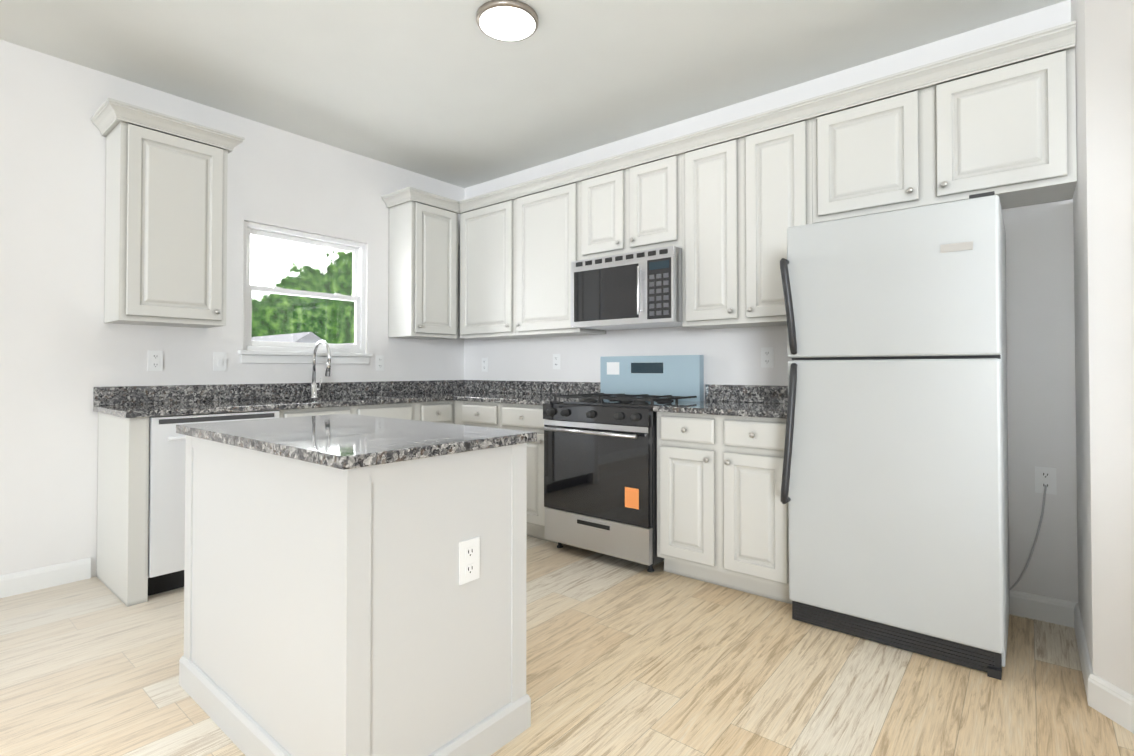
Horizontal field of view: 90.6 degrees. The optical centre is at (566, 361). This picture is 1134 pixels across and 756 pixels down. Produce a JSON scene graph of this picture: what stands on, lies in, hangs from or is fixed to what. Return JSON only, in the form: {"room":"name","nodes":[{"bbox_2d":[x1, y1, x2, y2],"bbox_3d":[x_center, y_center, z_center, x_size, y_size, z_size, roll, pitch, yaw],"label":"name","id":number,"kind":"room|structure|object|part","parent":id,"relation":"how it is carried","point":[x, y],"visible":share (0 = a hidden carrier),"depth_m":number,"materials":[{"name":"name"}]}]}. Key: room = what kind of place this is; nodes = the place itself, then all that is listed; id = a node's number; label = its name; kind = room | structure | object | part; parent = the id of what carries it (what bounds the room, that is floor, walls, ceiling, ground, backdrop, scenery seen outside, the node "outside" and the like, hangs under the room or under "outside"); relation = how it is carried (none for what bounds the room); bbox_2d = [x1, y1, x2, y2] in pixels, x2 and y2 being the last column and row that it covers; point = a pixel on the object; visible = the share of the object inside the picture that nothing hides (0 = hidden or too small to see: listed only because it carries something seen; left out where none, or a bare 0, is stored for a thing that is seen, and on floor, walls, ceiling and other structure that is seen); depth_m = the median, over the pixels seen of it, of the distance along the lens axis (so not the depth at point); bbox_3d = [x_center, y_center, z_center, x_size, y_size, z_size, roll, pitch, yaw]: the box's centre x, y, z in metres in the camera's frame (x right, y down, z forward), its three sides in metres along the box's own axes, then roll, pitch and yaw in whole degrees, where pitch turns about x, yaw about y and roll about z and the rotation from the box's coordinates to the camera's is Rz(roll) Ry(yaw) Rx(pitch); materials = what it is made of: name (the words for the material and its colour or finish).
{"room":"kitchen","nodes":[
{"label":"kitchen","id":0,"kind":"room"},
{"bbox_2d":[0,40,464,576],"bbox_3d":[-3.192,-0.220,2.333,0.140,2.727,7.280,-1,-1,39],"label":"wall","id":1,"kind":"structure","parent":0,"point":[65,349],"depth_m":2.99,"materials":[{"name":"paint"}]},
{"bbox_2d":[0,558,90,597],"bbox_3d":[-3.948,1.076,1.276,0.014,0.107,4.435,-1,-1,39],"label":"baseboard","id":2,"kind":"structure","parent":1,"relation":"attached to","point":[21,582],"depth_m":2.84,"materials":[{"name":"white wood"}]},
{"bbox_2d":[148,350,162,370],"bbox_3d":[-2.364,-0.004,3.220,0.006,0.117,0.072,-1,-1,39],"label":"outlet","id":3,"kind":"object","parent":1,"relation":"attached to","point":[155,360],"visible":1,"depth_m":3.22,"materials":[{"name":"white plastic"}]},
{"bbox_2d":[103,104,230,327],"bbox_3d":[-2.232,-0.746,3.140,0.323,1.078,0.495,-1,-1,39],"label":"upper cabinet","id":4,"kind":"object","parent":1,"relation":"attached to","point":[166,181],"depth_m":3.00,"materials":[{"name":"paint"}]},
{"bbox_2d":[213,352,226,370],"bbox_3d":[-2.151,-0.001,3.478,0.008,0.117,0.072,-1,-1,39],"label":"light switch","id":5,"kind":"object","parent":1,"relation":"attached to","point":[219,361],"visible":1,"depth_m":3.48,"materials":[{"name":"white plastic"}]},
{"bbox_2d":[243,221,365,352],"bbox_3d":[-1.845,-0.485,3.967,0.080,0.838,0.870,-1,-1,39],"label":"window","id":6,"kind":"structure","parent":1,"relation":"in","point":[361,247],"depth_m":3.94,"materials":[{"name":"white plastic"}]},
{"bbox_3d":[-1.861,-0.666,3.982,0.004,0.341,0.736,-1,-1,39],"label":"sash glass","id":7,"kind":"part","parent":6,"relation":"part of","materials":[{"name":"clear glass"}]},
{"bbox_3d":[-1.861,-0.666,3.982,0.028,0.409,0.804,-1,-1,39],"label":"window sash","id":8,"kind":"part","parent":6,"relation":"part of","materials":[{"name":"white"}]},
{"bbox_3d":[-1.836,-0.298,3.957,0.028,0.397,0.804,-1,-1,39],"label":"window sash","id":9,"kind":"part","parent":6,"relation":"part of","materials":[{"name":"white"}]},
{"bbox_3d":[-1.836,-0.298,3.957,0.004,0.329,0.736,-1,-1,39],"label":"sash glass","id":10,"kind":"part","parent":6,"relation":"part of","materials":[{"name":"clear glass"}]},
{"bbox_2d":[238,350,372,363],"bbox_3d":[-1.792,-0.026,3.917,0.057,0.082,0.930,-1,-1,39],"label":"window sill","id":11,"kind":"structure","parent":1,"relation":"attached to","point":[280,357],"depth_m":3.84,"materials":[{"name":"white wood"}]},
{"bbox_2d":[376,355,383,370],"bbox_3d":[-1.445,0.011,4.337,0.006,0.117,0.072,-1,-1,39],"label":"outlet","id":12,"kind":"object","parent":1,"relation":"attached to","point":[379,362],"visible":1,"depth_m":4.33,"materials":[{"name":"white plastic"}]},
{"bbox_2d":[387,188,458,339],"bbox_3d":[-1.137,-0.728,4.471,0.323,1.078,0.443,-1,-1,39],"label":"upper cabinet","id":13,"kind":"object","parent":1,"relation":"attached to","point":[423,227],"depth_m":4.33,"materials":[{"name":"paint"}]},
{"bbox_2d":[0,0,1066,187],"bbox_3d":[-0.435,-1.674,0.084,7.280,0.120,7.280,-1,-1,39],"label":"ceiling","id":14,"kind":"structure","parent":0,"point":[449,92],"depth_m":2.91,"materials":[{"name":"paint"}]},
{"bbox_2d":[476,0,537,41],"bbox_3d":[-0.274,-1.564,2.584,0.284,0.031,0.284,-1,-1,39],"label":"ceiling light","id":15,"kind":"object","parent":14,"relation":"in","point":[509,20],"visible":1,"depth_m":2.55,"materials":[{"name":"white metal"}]},
{"bbox_2d":[0,535,1133,755],"bbox_3d":[-0.435,1.172,0.045,7.280,0.120,7.280,-1,-1,39],"label":"floor","id":16,"kind":"structure","parent":0,"point":[624,657],"depth_m":1.99,"materials":[{"name":"brown wood"}]},
{"bbox_2d":[96,412,148,606],"bbox_3d":[-2.267,0.709,2.853,0.608,0.884,0.078,-1,-1,39],"label":"base cabinet","id":17,"kind":"object","parent":16,"relation":"on","point":[122,511],"visible":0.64,"depth_m":2.69,"materials":[{"name":"paint"}]},
{"bbox_2d":[148,410,279,595],"bbox_3d":[-2.015,0.715,3.087,0.644,0.879,0.598,-1,-1,39],"label":"dishwasher","id":18,"kind":"object","parent":16,"relation":"on","point":[166,518],"visible":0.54,"depth_m":2.75,"materials":[{"name":"stainless steel"},{"name":"black plastic"}]},
{"bbox_2d":[278,403,414,419],"bbox_3d":[-1.552,0.720,3.683,0.658,0.884,0.906,-1,-1,39],"label":"base cabinet","id":19,"kind":"object","parent":16,"relation":"on","point":[402,411],"visible":0.04,"depth_m":3.56,"materials":[{"name":"paint"}]},
{"bbox_2d":[93,380,452,417],"bbox_3d":[-1.473,0.213,3.785,0.660,0.132,2.560,-1,-1,39],"label":"countertop","id":20,"kind":"structure","parent":19,"relation":"on","point":[169,400],"depth_m":3.43,"materials":[{"name":"grey stone"}]},
{"bbox_2d":[310,340,330,397],"bbox_3d":[-1.653,0.053,3.803,0.249,0.391,0.086,-1,-1,39],"label":"kitchen faucet","id":21,"kind":"object","parent":20,"relation":"on","point":[314,389],"visible":1,"depth_m":3.83,"materials":[{"name":"silver metal"}]},
{"bbox_2d":[176,414,536,755],"bbox_3d":[-0.740,0.680,1.867,1.145,0.915,0.646,-1,-1,39],"label":"kitchen island","id":22,"kind":"object","parent":16,"relation":"on","point":[354,585],"visible":1,"depth_m":1.53,"materials":[{"name":"grey paint"}]},
{"bbox_2d":[176,414,536,469],"bbox_3d":[-0.740,0.237,1.873,1.145,0.030,0.646,-1,-1,39],"label":"island countertop","id":23,"kind":"structure","parent":22,"relation":"on","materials":[{"name":"stone"}]},
{"bbox_2d":[415,400,453,423],"bbox_3d":[-1.156,0.727,4.165,0.658,0.884,0.339,-1,-1,39],"label":"base cabinet","id":24,"kind":"object","parent":16,"relation":"on","point":[439,411],"visible":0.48,"depth_m":3.98,"materials":[{"name":"paint"}]},
{"bbox_2d":[454,400,500,427],"bbox_3d":[-0.464,0.727,4.179,0.489,0.884,0.658,-1,-1,39],"label":"base cabinet","id":25,"kind":"object","parent":16,"relation":"on","point":[480,414],"visible":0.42,"depth_m":3.93,"materials":[{"name":"paint"}]},
{"bbox_2d":[501,403,557,542],"bbox_3d":[-0.101,0.723,3.881,0.450,0.884,0.658,-1,-1,39],"label":"base cabinet","id":26,"kind":"object","parent":16,"relation":"on","point":[523,417],"visible":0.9,"depth_m":3.60,"materials":[{"name":"paint"}]},
{"bbox_2d":[453,380,599,404],"bbox_3d":[-0.274,0.216,4.022,0.890,0.132,0.670,-1,-1,39],"label":"countertop","id":27,"kind":"structure","parent":26,"relation":"on","point":[493,391],"depth_m":4.30,"materials":[{"name":"grey stone"}]},
{"bbox_2d":[543,355,703,571],"bbox_3d":[0.337,0.559,3.459,0.754,1.200,0.716,-1,-1,39],"label":"gas range","id":28,"kind":"object","parent":16,"relation":"on","point":[600,472],"visible":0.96,"depth_m":3.25,"materials":[{"name":"black metal"}]},
{"bbox_2d":[657,412,791,603],"bbox_3d":[0.943,0.711,3.022,0.724,0.884,0.658,-1,-1,39],"label":"base cabinet","id":29,"kind":"object","parent":16,"relation":"on","point":[722,516],"visible":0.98,"depth_m":2.80,"materials":[{"name":"paint"}]},
{"bbox_2d":[653,384,787,418],"bbox_3d":[0.946,0.202,3.033,0.726,0.132,0.648,-1,-1,39],"label":"countertop","id":30,"kind":"structure","parent":29,"relation":"on","point":[766,401],"depth_m":3.19,"materials":[{"name":"grey stone"}]},
{"bbox_2d":[780,191,1009,679],"bbox_3d":[1.458,0.267,2.487,0.763,1.757,0.773,-1,-1,39],"label":"refrigerator","id":31,"kind":"object","parent":16,"relation":"on","point":[894,490],"visible":1,"depth_m":2.21,"materials":[{"name":"white metal"}]},
{"bbox_3d":[0.968,0.083,2.446,0.060,1.070,0.083,-1,-1,39],"label":"handle","id":32,"kind":"part","parent":31,"relation":"part of","materials":[{"name":"grey plastic"}]},
{"bbox_2d":[464,0,1077,602],"bbox_3d":[1.887,-0.214,2.777,7.140,2.727,0.140,-1,-1,39],"label":"wall","id":33,"kind":"structure","parent":0,"point":[1040,310],"depth_m":2.56,"materials":[{"name":"paint"}]},
{"bbox_2d":[482,358,487,371],"bbox_3d":[-0.707,0.028,4.812,0.072,0.117,0.006,-1,-1,39],"label":"outlet","id":34,"kind":"object","parent":33,"relation":"attached to","point":[484,364],"visible":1,"depth_m":4.81,"materials":[{"name":"white plastic"}]},
{"bbox_2d":[459,168,605,339],"bbox_3d":[-0.301,-0.731,4.283,1.244,1.078,0.322,-1,-1,39],"label":"upper cabinet","id":35,"kind":"object","parent":33,"relation":"attached to","point":[518,246],"depth_m":4.11,"materials":[{"name":"paint"}]},
{"bbox_2d":[553,354,559,368],"bbox_3d":[-0.081,0.001,4.298,0.072,0.117,0.006,-1,-1,39],"label":"outlet","id":36,"kind":"object","parent":33,"relation":"attached to","point":[556,361],"visible":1,"depth_m":4.29,"materials":[{"name":"white plastic"}]},
{"bbox_2d":[579,140,682,259],"bbox_3d":[0.473,-0.970,3.649,0.759,0.616,0.322,-1,-1,39],"label":"upper cabinet","id":37,"kind":"object","parent":33,"relation":"attached to","point":[633,202],"depth_m":3.49,"materials":[{"name":"paint"}]},
{"bbox_2d":[571,246,681,330],"bbox_3d":[0.432,-0.443,3.591,0.756,0.435,0.449,-1,-1,39],"label":"microwave","id":38,"kind":"object","parent":37,"relation":"attached to","point":[642,289],"visible":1,"depth_m":3.41,"materials":[{"name":"silver metal"}]},
{"bbox_2d":[682,100,814,328],"bbox_3d":[1.048,-0.746,3.172,0.729,1.078,0.322,-1,-1,39],"label":"upper cabinet","id":39,"kind":"object","parent":33,"relation":"attached to","point":[725,206],"depth_m":3.06,"materials":[{"name":"paint"}]},
{"bbox_2d":[761,347,773,367],"bbox_3d":[1.168,-0.024,3.270,0.072,0.117,0.006,-1,-1,39],"label":"outlet","id":40,"kind":"object","parent":33,"relation":"attached to","point":[767,357],"visible":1,"depth_m":3.27,"materials":[{"name":"white plastic"}]},
{"bbox_2d":[811,68,930,222],"bbox_3d":[1.521,-0.995,2.787,0.494,0.590,0.322,-1,-1,39],"label":"upper cabinet","id":41,"kind":"object","parent":33,"relation":"attached to","point":[873,141],"depth_m":2.64,"materials":[{"name":"paint"}]},
{"bbox_2d":[931,24,1076,208],"bbox_3d":[1.903,-1.000,2.473,0.494,0.590,0.322,-1,-1,39],"label":"upper cabinet","id":42,"kind":"object","parent":33,"relation":"attached to","point":[1003,120],"depth_m":2.33,"materials":[{"name":"paint"}]},
{"bbox_2d":[1035,466,1056,494],"bbox_3d":[2.118,0.526,2.481,0.072,0.117,0.006,-1,-1,39],"label":"outlet","id":43,"kind":"object","parent":33,"relation":"attached to","point":[1045,476],"visible":1,"depth_m":2.48,"materials":[{"name":"white plastic"}]},
{"bbox_2d":[1009,485,1046,590],"bbox_3d":[2.042,0.807,2.510,0.167,0.523,0.037,-1,-1,39],"label":"power cord","id":44,"kind":"object","parent":43,"relation":"attached to","point":[1033,547],"visible":0.83,"depth_m":2.48,"materials":[{"name":"grey plastic"}]},
{"bbox_2d":[1071,0,1133,695],"bbox_3d":[2.853,-0.240,0.888,2.968,2.727,1.550,-1,-1,39],"label":"wall","id":45,"kind":"structure","parent":0,"point":[1103,211],"depth_m":1.81,"materials":[{"name":"paint"}]},
{"bbox_2d":[1009,590,1133,733],"bbox_3d":[2.473,1.074,1.174,3.940,0.107,1.564,-1,-1,39],"label":"baseboard","id":46,"kind":"structure","parent":45,"relation":"attached to","point":[1109,700],"depth_m":2.08,"materials":[{"name":"white wood"}]},
{"label":"outside","id":47,"kind":"structure","parent":0,"visible":0},
{"bbox_2d":[250,235,353,343],"bbox_3d":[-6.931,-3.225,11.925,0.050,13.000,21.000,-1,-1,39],"label":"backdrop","id":48,"kind":"structure","parent":47,"point":[311,301],"depth_m":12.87,"materials":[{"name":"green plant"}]},
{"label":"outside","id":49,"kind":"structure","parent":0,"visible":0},
{"bbox_2d":[252,332,353,343],"bbox_3d":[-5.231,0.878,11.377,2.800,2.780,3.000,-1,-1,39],"label":"house","id":50,"kind":"structure","parent":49,"point":[298,337],"depth_m":10.41,"materials":[{"name":"grey"}]}
]}

